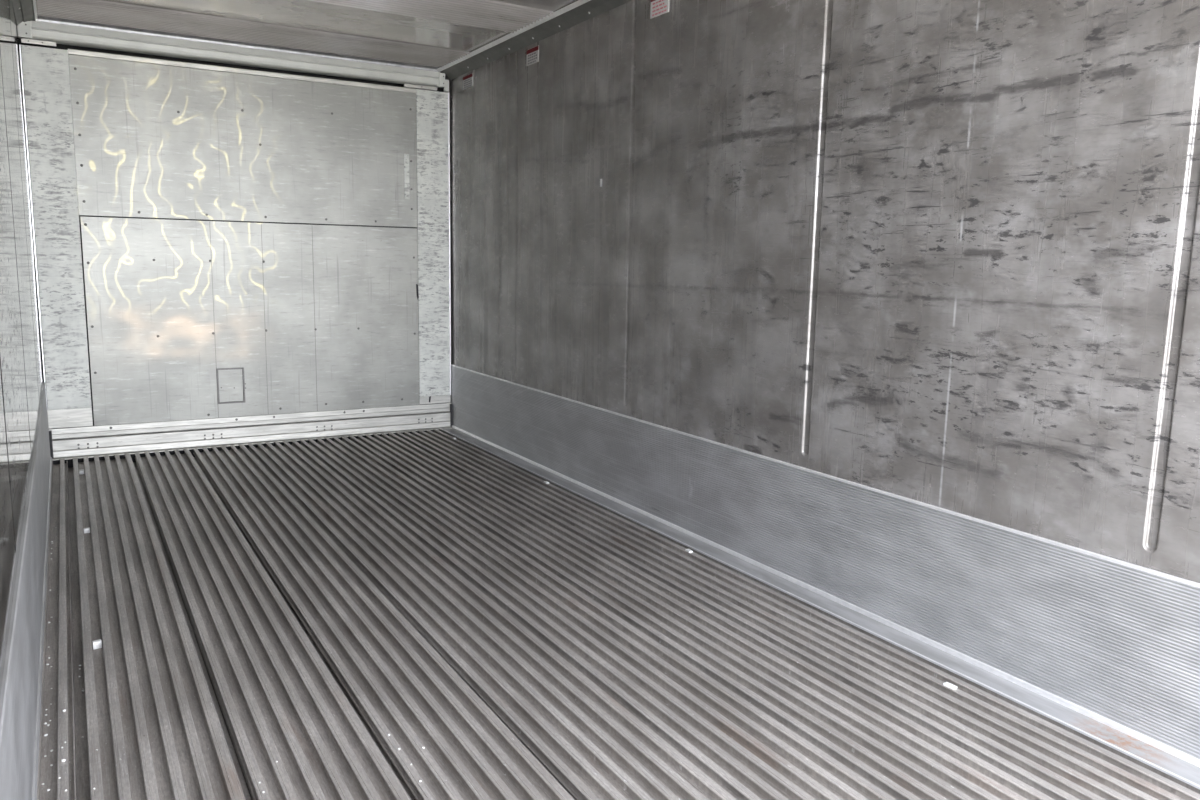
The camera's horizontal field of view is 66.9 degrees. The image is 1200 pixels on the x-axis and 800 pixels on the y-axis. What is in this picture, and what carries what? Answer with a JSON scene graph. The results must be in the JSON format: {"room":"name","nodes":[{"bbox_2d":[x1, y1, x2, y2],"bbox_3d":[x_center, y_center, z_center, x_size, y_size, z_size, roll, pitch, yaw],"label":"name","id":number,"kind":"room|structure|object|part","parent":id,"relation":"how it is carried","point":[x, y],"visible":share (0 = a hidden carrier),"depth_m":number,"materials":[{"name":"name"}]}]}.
{"room":"cargo space","nodes":[
{"label":"cargo space","id":0,"kind":"room"},
{"bbox_2d":[0,0,43,694],"bbox_3d":[-1.577,-0.581,2.385,0.012,1.972,5.890,-4,10,-30],"label":"wall","id":1,"kind":"structure","parent":0,"point":[21,361],"depth_m":2.67,"materials":[{"name":"silver metal"}]},
{"bbox_2d":[12,0,37,24],"bbox_3d":[-1.458,-1.502,2.158,0.104,0.062,5.640,-4,10,-30],"label":"trim","id":2,"kind":"structure","parent":1,"relation":"attached to","point":[24,10],"depth_m":4.33,"materials":[{"name":"grey metal"}]},
{"bbox_2d":[0,382,51,799],"bbox_3d":[-1.529,0.505,2.446,0.026,0.416,5.640,-4,10,-30],"label":"baseboard","id":3,"kind":"structure","parent":1,"relation":"attached to","point":[20,697],"depth_m":2.02,"materials":[{"name":"metal"}]},
{"bbox_2d":[19,44,91,409],"bbox_3d":[-2.837,-0.870,4.747,0.211,1.856,0.014,-4,10,-30],"label":"vertical wall panel","id":4,"kind":"object","parent":1,"relation":"attached to","point":[45,74],"visible":0.88,"depth_m":4.74,"materials":[{"name":"grey metal"}]},
{"bbox_3d":[-2.925,-0.864,4.696,0.005,1.856,0.014,-4,10,-30],"label":"edge trim","id":5,"kind":"part","parent":4,"relation":"part of","materials":[{"name":"grey metal"}]},
{"bbox_2d":[18,38,442,93],"bbox_3d":[-1.994,-1.833,5.248,2.290,0.362,0.020,-4,10,-30],"label":"wall","id":6,"kind":"structure","parent":0,"point":[58,46],"depth_m":5.10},
{"bbox_2d":[24,94,441,439],"bbox_3d":[-2.091,-0.910,5.525,2.470,2.650,0.030,-4,10,-30],"label":"wall","id":7,"kind":"structure","parent":0,"point":[24,94],"depth_m":5.11,"materials":[{"name":"grey metal"}]},
{"bbox_2d":[36,0,575,66],"bbox_3d":[-0.566,-1.610,2.814,2.330,0.009,5.889,-4,10,-30],"label":"ceiling","id":8,"kind":"structure","parent":0,"point":[436,33],"depth_m":4.53,"materials":[{"name":"metal"}]},
{"bbox_2d":[17,15,448,91],"bbox_3d":[-1.923,-1.926,5.113,2.290,0.134,0.135,-4,10,-30],"label":"ceiling trim","id":9,"kind":"object","parent":8,"relation":"attached to","point":[46,31],"visible":0.98,"depth_m":5.00,"materials":[{"name":"metal"}]},
{"bbox_3d":[-0.960,-1.964,5.679,0.032,0.070,0.012,-4,10,-30],"label":"corner plate","id":10,"kind":"part","parent":9,"relation":"part of","materials":[{"name":"grey metal"}]},
{"bbox_2d":[37,427,1199,799],"bbox_3d":[-0.610,0.669,3.164,2.400,0.102,5.890,-4,10,-30],"label":"floor","id":11,"kind":"structure","parent":0,"point":[303,604],"depth_m":2.54,"materials":[{"name":"metal"}]},
{"bbox_2d":[83,527,89,533],"bbox_3d":[-2.075,0.527,3.676,0.024,0.020,0.020,-5,10,-33],"label":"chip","id":12,"kind":"object","parent":11,"relation":"on","point":[86,530],"visible":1,"depth_m":3.67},
{"bbox_2d":[92,639,101,649],"bbox_3d":[-1.444,0.702,2.611,0.024,0.022,0.018,-5,11,-36],"label":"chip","id":13,"kind":"object","parent":11,"relation":"on","point":[96,644],"visible":1,"depth_m":2.60,"materials":[{"name":"white"}]},
{"bbox_2d":[49,403,450,457],"bbox_3d":[-1.962,0.166,5.433,2.272,0.158,0.019,-4,10,-30],"label":"base rail","id":14,"kind":"object","parent":11,"relation":"on","point":[135,442],"visible":1,"depth_m":5.34,"materials":[{"name":"metal"}]},
{"bbox_2d":[49,431,53,458],"bbox_3d":[-2.934,0.238,4.860,0.013,0.150,0.016,-4,10,-30],"label":"seal","id":15,"kind":"object","parent":14,"relation":"attached to","point":[50,432],"visible":0.96,"depth_m":4.85,"materials":[{"name":"black rubber"}]},
{"bbox_2d":[47,408,92,428],"bbox_3d":[-2.855,0.097,4.900,0.207,0.100,0.006,-4,10,-30],"label":"block","id":16,"kind":"object","parent":14,"relation":"on","point":[76,417],"visible":0.97,"depth_m":4.90,"materials":[{"name":"metal"}]},
{"bbox_2d":[79,215,419,425],"bbox_3d":[-1.958,-0.472,5.340,1.851,1.130,0.010,-4,10,-30],"label":"panel","id":17,"kind":"object","parent":14,"relation":"on","point":[316,317],"visible":1,"depth_m":5.28,"materials":[{"name":"metal"}]},
{"bbox_2d":[216,367,245,403],"bbox_3d":[-2.140,-0.084,5.286,0.159,0.206,0.013,-4,10,-30],"label":"access hatch","id":18,"kind":"object","parent":17,"relation":"attached to","point":[231,383],"visible":1,"depth_m":5.28,"materials":[{"name":"metal"}]},
{"bbox_2d":[68,48,417,226],"bbox_3d":[-1.945,-1.446,5.201,1.851,0.838,0.038,-4,10,-30],"label":"panel","id":19,"kind":"object","parent":17,"relation":"on","point":[154,138],"visible":1,"depth_m":5.12,"materials":[{"name":"metal"}]},
{"bbox_2d":[404,154,409,198],"bbox_3d":[-1.197,-1.385,5.635,0.032,0.274,0.004,-4,10,-30],"label":"tab","id":20,"kind":"object","parent":19,"relation":"attached to","point":[406,156],"visible":1,"depth_m":5.63,"materials":[{"name":"grey metal"}]},
{"bbox_3d":[-1.964,0.116,5.429,2.272,0.058,0.010,-4,10,-30],"label":"rail","id":21,"kind":"part","parent":14,"relation":"part of","materials":[{"name":"metal"}]},
{"bbox_2d":[419,395,450,403],"bbox_3d":[-1.076,-0.003,5.937,0.212,0.050,0.006,-4,10,-30],"label":"block","id":22,"kind":"object","parent":14,"relation":"on","point":[441,398],"visible":1,"depth_m":5.94,"materials":[{"name":"metal"}]},
{"bbox_2d":[450,404,451,426],"bbox_3d":[-0.981,0.102,5.993,0.012,0.150,0.016,-4,10,-30],"label":"seal","id":23,"kind":"object","parent":14,"relation":"attached to","point":[450,404],"visible":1,"depth_m":5.99,"materials":[{"name":"black rubber"}]},
{"bbox_3d":[0.406,0.588,3.571,0.095,0.028,5.582,-4,10,-30],"label":"edge rail","id":24,"kind":"part","parent":11,"relation":"part of","materials":[{"name":"metal"}]},
{"bbox_2d":[943,682,956,689],"bbox_3d":[0.932,0.761,2.420,0.017,0.006,0.032,-5,10,-33],"label":"chip","id":25,"kind":"object","parent":11,"relation":"on","point":[947,684],"visible":1,"depth_m":2.42,"materials":[{"name":"white"}]},
{"bbox_2d":[443,0,1199,582],"bbox_3d":[0.408,-0.720,3.538,0.012,1.972,5.890,-4,10,-30],"label":"wall","id":26,"kind":"structure","parent":0,"point":[945,254],"depth_m":2.80,"materials":[{"name":"silver metal"}]},
{"bbox_2d":[416,89,450,396],"bbox_3d":[-1.055,-0.973,5.784,0.212,1.912,0.016,-4,10,-30],"label":"vertical wall panel","id":27,"kind":"object","parent":26,"relation":"attached to","point":[432,107],"visible":1,"depth_m":5.78,"materials":[{"name":"grey metal"}]},
{"bbox_3d":[-0.967,-0.979,5.835,0.008,1.912,0.016,-4,10,-30],"label":"edge trim","id":28,"kind":"part","parent":27,"relation":"part of","materials":[{"name":"grey metal"}]},
{"bbox_2d":[463,73,472,89],"bbox_3d":[-0.792,-1.910,5.451,0.004,0.073,0.155,-4,10,-30],"label":"warning sticker","id":29,"kind":"object","parent":26,"relation":"attached to","point":[467,80],"visible":1,"depth_m":5.45,"materials":[{"name":"white paper"}]},
{"bbox_2d":[464,79,471,87],"bbox_3d":[-0.793,-1.899,5.450,0.001,0.043,0.121,-4,10,-30],"label":"print","id":30,"kind":"object","parent":29,"relation":"attached to","point":[467,82],"depth_m":5.45,"materials":[{"name":"grey paper"}]},
{"bbox_2d":[526,45,538,65],"bbox_3d":[-0.348,-1.779,4.701,0.004,0.079,0.142,-4,10,-30],"label":"warning sticker","id":31,"kind":"object","parent":26,"relation":"attached to","point":[533,53],"visible":1,"depth_m":4.70,"materials":[{"name":"white paper"}]},
{"bbox_2d":[528,52,536,63],"bbox_3d":[-0.349,-1.768,4.702,0.001,0.046,0.108,-4,10,-30],"label":"print","id":32,"kind":"object","parent":31,"relation":"attached to","point":[532,56],"depth_m":4.70,"materials":[{"name":"grey paper"}]},
{"bbox_2d":[436,0,631,79],"bbox_3d":[0.450,-1.635,3.265,0.104,0.062,5.640,-4,10,-30],"label":"trim","id":33,"kind":"structure","parent":26,"relation":"attached to","point":[576,12],"depth_m":4.60,"materials":[{"name":"grey metal"}]},
{"bbox_2d":[650,0,668,18],"bbox_3d":[0.243,-1.613,3.703,0.004,0.088,0.132,-4,10,-30],"label":"warning sticker","id":34,"kind":"object","parent":26,"relation":"attached to","point":[658,7],"visible":1,"depth_m":3.71,"materials":[{"name":"white paper"}]},
{"bbox_2d":[652,0,666,15],"bbox_3d":[0.242,-1.600,3.703,0.001,0.050,0.103,-4,10,-30],"label":"print","id":35,"kind":"object","parent":34,"relation":"attached to","point":[659,7],"depth_m":3.71,"materials":[{"name":"red"}]},
{"bbox_2d":[451,364,1199,767],"bbox_3d":[0.445,0.367,3.592,0.026,0.416,5.640,-4,10,-30],"label":"baseboard","id":36,"kind":"structure","parent":26,"relation":"attached to","point":[1113,642],"depth_m":2.74,"materials":[{"name":"metal"}]}
]}

